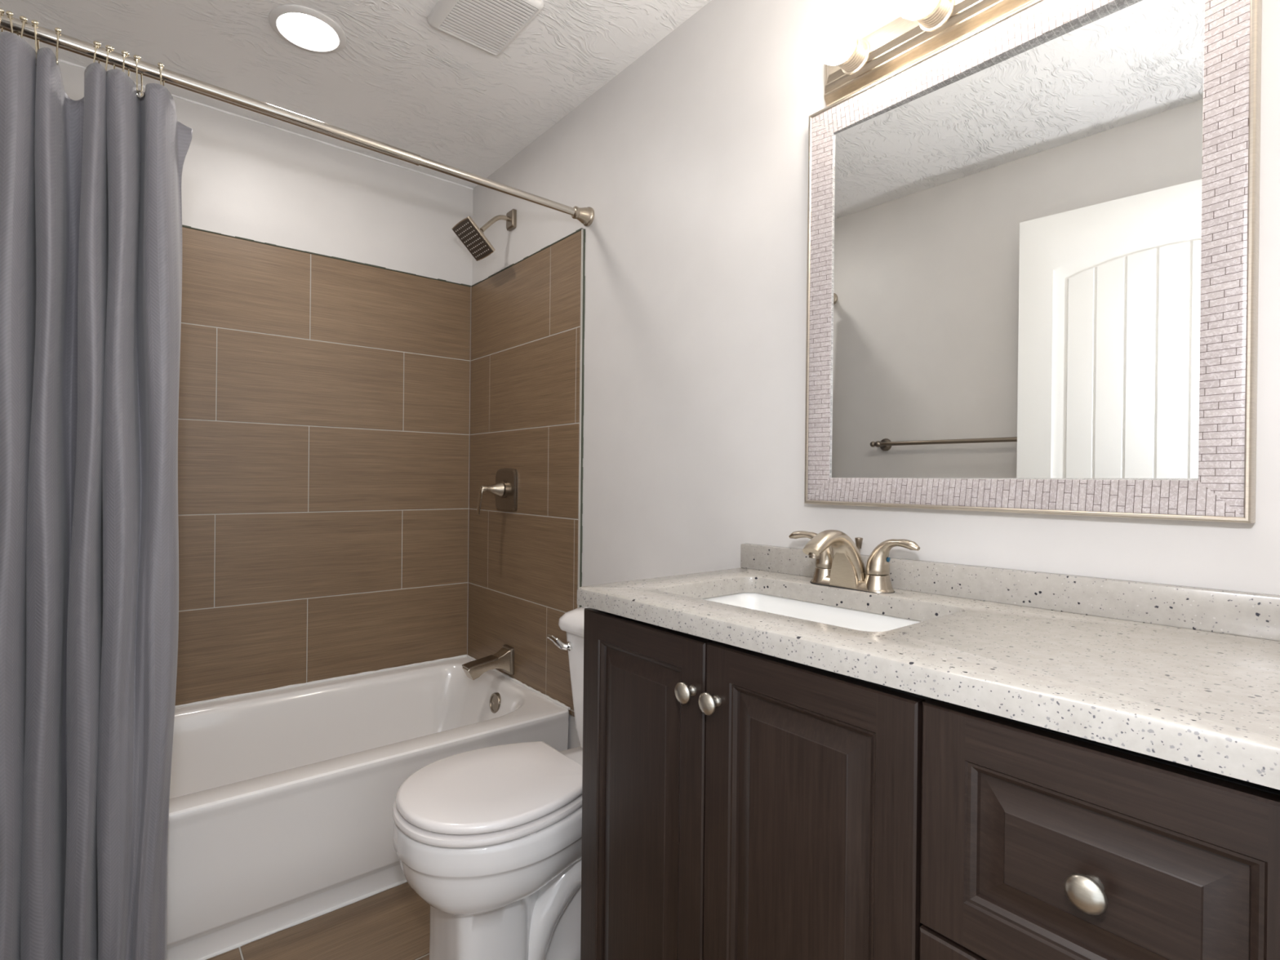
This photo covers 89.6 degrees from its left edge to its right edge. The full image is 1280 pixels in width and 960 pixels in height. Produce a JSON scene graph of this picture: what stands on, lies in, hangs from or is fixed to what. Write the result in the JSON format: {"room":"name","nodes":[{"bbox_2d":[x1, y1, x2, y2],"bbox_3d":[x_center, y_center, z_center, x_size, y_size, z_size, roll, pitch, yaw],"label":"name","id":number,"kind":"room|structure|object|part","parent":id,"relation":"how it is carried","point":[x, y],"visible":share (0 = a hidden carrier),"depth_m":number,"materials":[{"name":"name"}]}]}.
{"room":"bathroom","nodes":[
{"label":"bathroom","id":0,"kind":"room"},
{"bbox_2d":[57,61,472,654],"bbox_3d":[-1.407,-0.059,2.201,1.708,2.330,0.112,1,0,-39],"label":"wall","id":1,"kind":"structure","parent":0,"point":[242,177],"depth_m":2.31,"materials":[{"name":"grey paint"}]},
{"bbox_2d":[57,58,473,190],"bbox_3d":[-1.273,-1.220,2.224,1.486,0.007,0.003,1,0,-39],"label":"trim","id":2,"kind":"structure","parent":1,"relation":"attached to","point":[59,60],"depth_m":2.26,"materials":[{"name":"white"}]},
{"bbox_2d":[174,224,471,706],"bbox_3d":[-1.283,-0.034,2.225,1.470,1.563,0.008,1,0,-39],"label":"wall tile","id":3,"kind":"object","parent":1,"relation":"attached to","point":[324,401],"depth_m":2.31,"materials":[{"name":"brown tile"}]},
{"bbox_2d":[206,882,430,959],"bbox_3d":[-0.084,1.173,0.578,1.920,0.100,4.320,1,0,-39],"label":"floor","id":4,"kind":"structure","parent":0,"point":[393,923],"depth_m":1.58,"materials":[{"name":"brown tile"}]},
{"bbox_2d":[166,654,570,959],"bbox_3d":[-1.044,0.919,1.919,1.476,0.392,0.789,1,0,-39],"label":"bathtub","id":5,"kind":"object","parent":4,"relation":"on","point":[282,798],"visible":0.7,"depth_m":1.73,"materials":[{"name":"white ceramic"}]},
{"bbox_2d":[392,606,588,959],"bbox_3d":[-0.221,0.732,1.515,0.688,0.788,0.370,1,0,-39],"label":"toilet","id":6,"kind":"object","parent":4,"relation":"on","point":[490,838],"visible":0.66,"depth_m":1.33,"materials":[{"name":"white ceramic"}]},
{"bbox_3d":[-0.326,0.696,1.429,0.415,0.017,0.368,1,0,-39],"label":"seat","id":7,"kind":"part","parent":6,"relation":"part of","materials":[{"name":"white plastic"}]},
{"bbox_3d":[-0.234,0.914,1.507,0.660,0.411,0.370,1,0,-39],"label":"bowl","id":8,"kind":"part","parent":6,"relation":"part of","materials":[{"name":"white ceramic"}]},
{"bbox_3d":[-0.326,0.672,1.429,0.402,0.020,0.360,1,0,-39],"label":"lid","id":9,"kind":"part","parent":6,"relation":"part of","materials":[{"name":"white plastic"}]},
{"bbox_3d":[-0.215,0.429,1.699,0.084,0.037,0.031,1,0,23],"label":"flush lever","id":10,"kind":"part","parent":6,"relation":"part of","materials":[{"name":"silver metal"}]},
{"bbox_3d":[-0.037,0.371,1.662,0.222,0.062,0.368,1,0,-39],"label":"tank lid","id":11,"kind":"part","parent":6,"relation":"part of","materials":[{"name":"white ceramic"}]},
{"bbox_3d":[-0.032,0.555,1.668,0.205,0.311,0.332,1,0,-39],"label":"tank","id":12,"kind":"part","parent":6,"relation":"part of","materials":[{"name":"white ceramic"}]},
{"bbox_2d":[580,607,1279,959],"bbox_3d":[0.367,0.686,0.982,0.489,0.882,0.988,1,0,-39],"label":"vanity cabinet","id":13,"kind":"object","parent":4,"relation":"on","point":[739,803],"visible":0.98,"depth_m":0.76,"materials":[{"name":"brown wood"}]},
{"bbox_3d":[-0.002,0.632,1.107,0.018,0.772,0.324,1,0,-39],"label":"door","id":14,"kind":"part","parent":13,"relation":"part of","materials":[{"name":"brown wood"}]},
{"bbox_3d":[0.070,0.324,0.986,0.029,0.033,0.033,1,0,-39],"label":"knob","id":15,"kind":"part","parent":13,"relation":"part of","materials":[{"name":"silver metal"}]},
{"bbox_3d":[0.103,0.327,0.945,0.029,0.033,0.033,1,0,-39],"label":"knob","id":16,"kind":"part","parent":13,"relation":"part of","materials":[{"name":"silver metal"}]},
{"bbox_3d":[0.206,0.634,0.852,0.018,0.774,0.330,1,0,-39],"label":"door","id":17,"kind":"part","parent":13,"relation":"part of","materials":[{"name":"brown wood"}]},
{"bbox_2d":[577,543,1279,790],"bbox_3d":[0.379,0.191,0.982,0.480,0.099,1.000,1,0,-39],"label":"countertop","id":18,"kind":"structure","parent":13,"relation":"on","point":[1189,676],"depth_m":0.81,"materials":[{"name":"stone"}]},
{"bbox_2d":[701,592,922,631],"bbox_3d":[0.270,0.314,1.113,0.329,0.160,0.510,1,0,-39],"label":"sink basin","id":19,"kind":"object","parent":18,"relation":"in","point":[852,619],"visible":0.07,"depth_m":1.25,"materials":[{"name":"white ceramic"}]},
{"bbox_2d":[788,529,919,593],"bbox_3d":[0.396,0.148,1.223,0.197,0.112,0.204,1,0,5],"label":"faucet","id":20,"kind":"object","parent":18,"relation":"on","point":[839,563],"visible":1,"depth_m":1.19,"materials":[{"name":"silver metal"}]},
{"bbox_3d":[0.347,0.137,1.294,0.042,0.068,0.103,1,0,-39],"label":"handle","id":21,"kind":"part","parent":20,"relation":"part of","materials":[{"name":"silver metal"}]},
{"bbox_3d":[0.366,0.187,1.271,0.054,0.029,0.054,1,0,-39],"label":"handle","id":22,"kind":"part","parent":20,"relation":"part of","materials":[{"name":"silver metal"}]},
{"bbox_3d":[0.359,0.146,1.192,0.151,0.109,0.074,1,0,-39],"label":"spout","id":23,"kind":"part","parent":20,"relation":"part of","materials":[{"name":"silver metal"}]},
{"bbox_3d":[0.385,0.166,1.214,0.032,0.071,0.063,1,0,-39],"label":"spout","id":24,"kind":"part","parent":20,"relation":"part of","materials":[{"name":"silver metal"}]},
{"bbox_3d":[0.401,0.195,1.228,0.055,0.018,0.169,1,0,-39],"label":"deck plate","id":25,"kind":"part","parent":20,"relation":"part of","materials":[{"name":"silver metal"}]},
{"bbox_3d":[0.422,0.152,1.244,0.015,0.083,0.015,1,0,-39],"label":"pop rod","id":26,"kind":"part","parent":20,"relation":"part of","materials":[{"name":"silver metal"}]},
{"bbox_3d":[0.437,0.188,1.185,0.054,0.029,0.054,1,0,-39],"label":"handle","id":27,"kind":"part","parent":20,"relation":"part of","materials":[{"name":"silver metal"}]},
{"bbox_3d":[0.457,0.139,1.161,0.042,0.068,0.103,1,0,-39],"label":"handle","id":28,"kind":"part","parent":20,"relation":"part of","materials":[{"name":"silver metal"}]},
{"bbox_3d":[0.417,0.630,0.594,0.018,0.264,0.325,1,0,-39],"label":"drawer","id":29,"kind":"part","parent":13,"relation":"part of","materials":[{"name":"brown wood"}]},
{"bbox_3d":[0.222,0.640,0.862,0.018,0.792,0.952,1,0,-39],"label":"frame","id":30,"kind":"part","parent":13,"relation":"part of","materials":[{"name":"black wood"}]},
{"bbox_3d":[0.403,0.370,0.580,0.029,0.033,0.033,1,0,-39],"label":"knob","id":31,"kind":"part","parent":13,"relation":"part of","materials":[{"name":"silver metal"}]},
{"bbox_3d":[0.420,0.370,0.594,0.018,0.246,0.325,1,0,-39],"label":"drawer","id":32,"kind":"part","parent":13,"relation":"part of","materials":[{"name":"brown wood"}]},
{"bbox_2d":[0,0,711,188],"bbox_3d":[-0.555,-1.264,1.181,1.920,0.100,2.750,1,0,-39],"label":"ceiling","id":33,"kind":"structure","parent":0,"point":[398,80],"depth_m":1.87,"materials":[{"name":"white paint"}]},
{"bbox_2d":[268,4,346,53],"bbox_3d":[-0.897,-1.214,1.745,0.186,0.008,0.186,1,0,-39],"label":"recessed light","id":34,"kind":"object","parent":33,"relation":"in","point":[306,28],"visible":1,"depth_m":1.73,"materials":[{"name":"white plastic"}]},
{"bbox_2d":[278,13,337,48],"bbox_3d":[-0.897,-1.216,1.745,0.141,0.005,0.141,1,0,9],"label":"diffuser","id":35,"kind":"object","parent":34,"relation":"attached to","point":[301,30],"depth_m":1.74,"materials":[{"name":"white plastic"}]},
{"bbox_2d":[427,0,543,55],"bbox_3d":[-0.402,-1.204,1.666,0.210,0.018,0.262,1,0,-39],"label":"exhaust fan","id":36,"kind":"object","parent":33,"relation":"attached to","point":[490,26],"visible":1,"depth_m":1.68,"materials":[{"name":"white plastic"}]},
{"bbox_2d":[471,0,1279,749],"bbox_3d":[0.566,-0.036,1.225,0.112,2.330,4.120,1,0,-39],"label":"wall","id":37,"kind":"structure","parent":0,"point":[691,162],"depth_m":1.58,"materials":[{"name":"grey paint"}]},
{"bbox_2d":[0,13,594,226],"bbox_3d":[-0.735,-0.842,1.563,1.485,0.073,0.059,1,0,-39],"label":"curtain rod","id":38,"kind":"object","parent":37,"relation":"attached to","point":[585,215],"visible":1,"depth_m":1.46,"materials":[{"name":"silver metal"}]},
{"bbox_2d":[0,8,4,31],"bbox_3d":[-1.182,-0.830,1.192,0.010,0.088,0.048,1,0,-39],"label":"curtain ring","id":39,"kind":"object","parent":38,"relation":"hanging from","point":[2,11],"visible":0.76,"depth_m":1.18,"materials":[{"name":"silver metal"}]},
{"bbox_2d":[5,10,13,32],"bbox_3d":[-1.170,-0.830,1.200,0.051,0.086,0.014,1,0,44],"label":"curtain ring","id":40,"kind":"object","parent":38,"relation":"hanging from","point":[9,13],"visible":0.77,"depth_m":1.19,"materials":[{"name":"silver metal"}]},
{"bbox_2d":[17,15,27,38],"bbox_3d":[-1.161,-0.830,1.209,0.048,0.087,0.016,1,0,36],"label":"curtain ring","id":41,"kind":"object","parent":38,"relation":"hanging from","point":[24,19],"visible":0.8,"depth_m":1.20,"materials":[{"name":"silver metal"}]},
{"bbox_2d":[31,19,39,60],"bbox_3d":[-1.147,-0.829,1.224,0.012,0.089,0.045,1,0,-38],"label":"curtain ring","id":42,"kind":"object","parent":38,"relation":"hanging from","point":[34,22],"visible":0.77,"depth_m":1.21,"materials":[{"name":"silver metal"}]},
{"bbox_2d":[54,26,61,65],"bbox_3d":[-1.121,-0.829,1.241,0.010,0.087,0.050,0,0,-45],"label":"curtain ring","id":43,"kind":"object","parent":38,"relation":"hanging from","point":[58,30],"visible":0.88,"depth_m":1.23,"materials":[{"name":"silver metal"}]},
{"bbox_2d":[0,31,192,959],"bbox_3d":[-1.115,0.133,1.247,0.401,1.887,0.131,1,0,-39],"label":"shower curtain","id":44,"kind":"object","parent":38,"relation":"hanging from","point":[91,199],"visible":1,"depth_m":1.25,"materials":[{"name":"grey fabric"}]},
{"bbox_2d":[93,40,101,63],"bbox_3d":[-1.077,-0.827,1.279,0.010,0.089,0.046,1,0,-30],"label":"curtain ring","id":45,"kind":"object","parent":38,"relation":"hanging from","point":[96,43],"visible":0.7,"depth_m":1.27,"materials":[{"name":"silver metal"}]},
{"bbox_2d":[105,44,115,71],"bbox_3d":[-1.061,-0.827,1.291,0.010,0.088,0.048,1,-1,-21],"label":"curtain ring","id":46,"kind":"object","parent":38,"relation":"hanging from","point":[108,47],"visible":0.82,"depth_m":1.28,"materials":[{"name":"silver metal"}]},
{"bbox_2d":[121,49,129,76],"bbox_3d":[-1.042,-0.828,1.304,0.010,0.086,0.052,1,0,-25],"label":"curtain ring","id":47,"kind":"object","parent":38,"relation":"hanging from","point":[124,52],"visible":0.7,"depth_m":1.30,"materials":[{"name":"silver metal"}]},
{"bbox_2d":[133,54,142,95],"bbox_3d":[-1.028,-0.826,1.320,0.011,0.088,0.047,1,0,-25],"label":"curtain ring","id":48,"kind":"object","parent":38,"relation":"hanging from","point":[136,57],"visible":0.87,"depth_m":1.31,"materials":[{"name":"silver metal"}]},
{"bbox_2d":[157,62,164,85],"bbox_3d":[-0.997,-0.827,1.342,0.011,0.087,0.051,1,0,-30],"label":"curtain ring","id":49,"kind":"object","parent":38,"relation":"hanging from","point":[160,64],"visible":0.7,"depth_m":1.33,"materials":[{"name":"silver metal"}]},
{"bbox_2d":[451,208,516,261],"bbox_3d":[-0.560,-0.911,2.354,0.213,0.196,0.139,1,0,-39],"label":"shower","id":50,"kind":"object","parent":37,"relation":"attached to","point":[468,233],"visible":1,"depth_m":2.33,"materials":[{"name":"silver metal"}]},
{"bbox_3d":[-0.603,-0.863,2.320,0.100,0.097,0.132,1,0,-39],"label":"plate","id":51,"kind":"part","parent":50,"relation":"part of","materials":[{"name":"brown"}]},
{"bbox_3d":[-0.530,-0.943,2.378,0.127,0.084,0.017,1,0,-39],"label":"arm","id":52,"kind":"part","parent":50,"relation":"part of","materials":[{"name":"silver metal"}]},
{"bbox_2d":[462,644,514,679],"bbox_3d":[-0.553,0.667,2.346,0.176,0.099,0.072,1,0,-39],"label":"tub spout","id":53,"kind":"object","parent":37,"relation":"attached to","point":[504,659],"visible":1,"depth_m":2.34,"materials":[{"name":"silver metal"}]},
{"bbox_2d":[476,468,518,515],"bbox_3d":[-0.545,0.041,2.387,0.120,0.172,0.163,1,0,-39],"label":"shower valve","id":54,"kind":"object","parent":37,"relation":"attached to","point":[505,489],"visible":1,"depth_m":2.38,"materials":[{"name":"silver metal"}]},
{"bbox_3d":[-0.579,0.075,2.360,0.034,0.104,0.026,1,0,-39],"label":"lever","id":55,"kind":"part","parent":54,"relation":"part of","materials":[{"name":"silver metal"}]},
{"bbox_2d":[467,227,585,716],"bbox_3d":[-0.446,-0.025,2.368,0.008,1.562,0.829,1,0,-39],"label":"wall tile","id":56,"kind":"object","parent":37,"relation":"attached to","point":[527,353],"depth_m":2.29,"materials":[{"name":"brown tile"}]},
{"bbox_2d":[814,0,1034,106],"bbox_3d":[0.548,-0.824,1.042,0.157,0.093,0.672,1,0,-39],"label":"vanity light","id":57,"kind":"object","parent":37,"relation":"attached to","point":[852,63],"visible":1,"depth_m":1.18,"materials":[{"name":"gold metal"}]},
{"bbox_3d":[0.371,-0.817,1.208,0.092,0.074,0.074,1,0,-39],"label":"bulb","id":58,"kind":"part","parent":57,"relation":"part of","materials":[{"name":"white glass"}]},
{"bbox_2d":[837,35,870,75],"bbox_3d":[0.400,-0.816,1.231,0.042,0.062,0.062,1,0,-39],"label":"bulb","id":59,"kind":"object","parent":57,"relation":"attached to","point":[859,57],"depth_m":1.22,"materials":[{"name":"white glass"}]},
{"bbox_3d":[0.471,-0.815,1.085,0.092,0.074,0.074,1,0,-39],"label":"bulb","id":60,"kind":"part","parent":57,"relation":"part of","materials":[{"name":"white glass"}]},
{"bbox_2d":[915,0,955,31],"bbox_3d":[0.500,-0.815,1.108,0.042,0.062,0.062,1,0,-39],"label":"bulb","id":61,"kind":"object","parent":57,"relation":"attached to","point":[943,11],"depth_m":1.10,"materials":[{"name":"white glass"}]},
{"bbox_2d":[740,543,1279,641],"bbox_3d":[0.558,0.176,1.127,0.021,0.067,0.998,1,0,-39],"label":"backsplash","id":62,"kind":"structure","parent":37,"relation":"attached to","point":[1239,613],"depth_m":0.98,"materials":[{"name":"stone"}]},
{"bbox_2d":[804,0,1262,523],"bbox_3d":[0.579,-0.355,1.099,0.031,0.816,0.689,1,0,-39],"label":"wall mirror","id":63,"kind":"object","parent":37,"relation":"attached to","point":[1033,277],"visible":1,"depth_m":1.02,"materials":[{"name":"beige mirror"}]}
]}

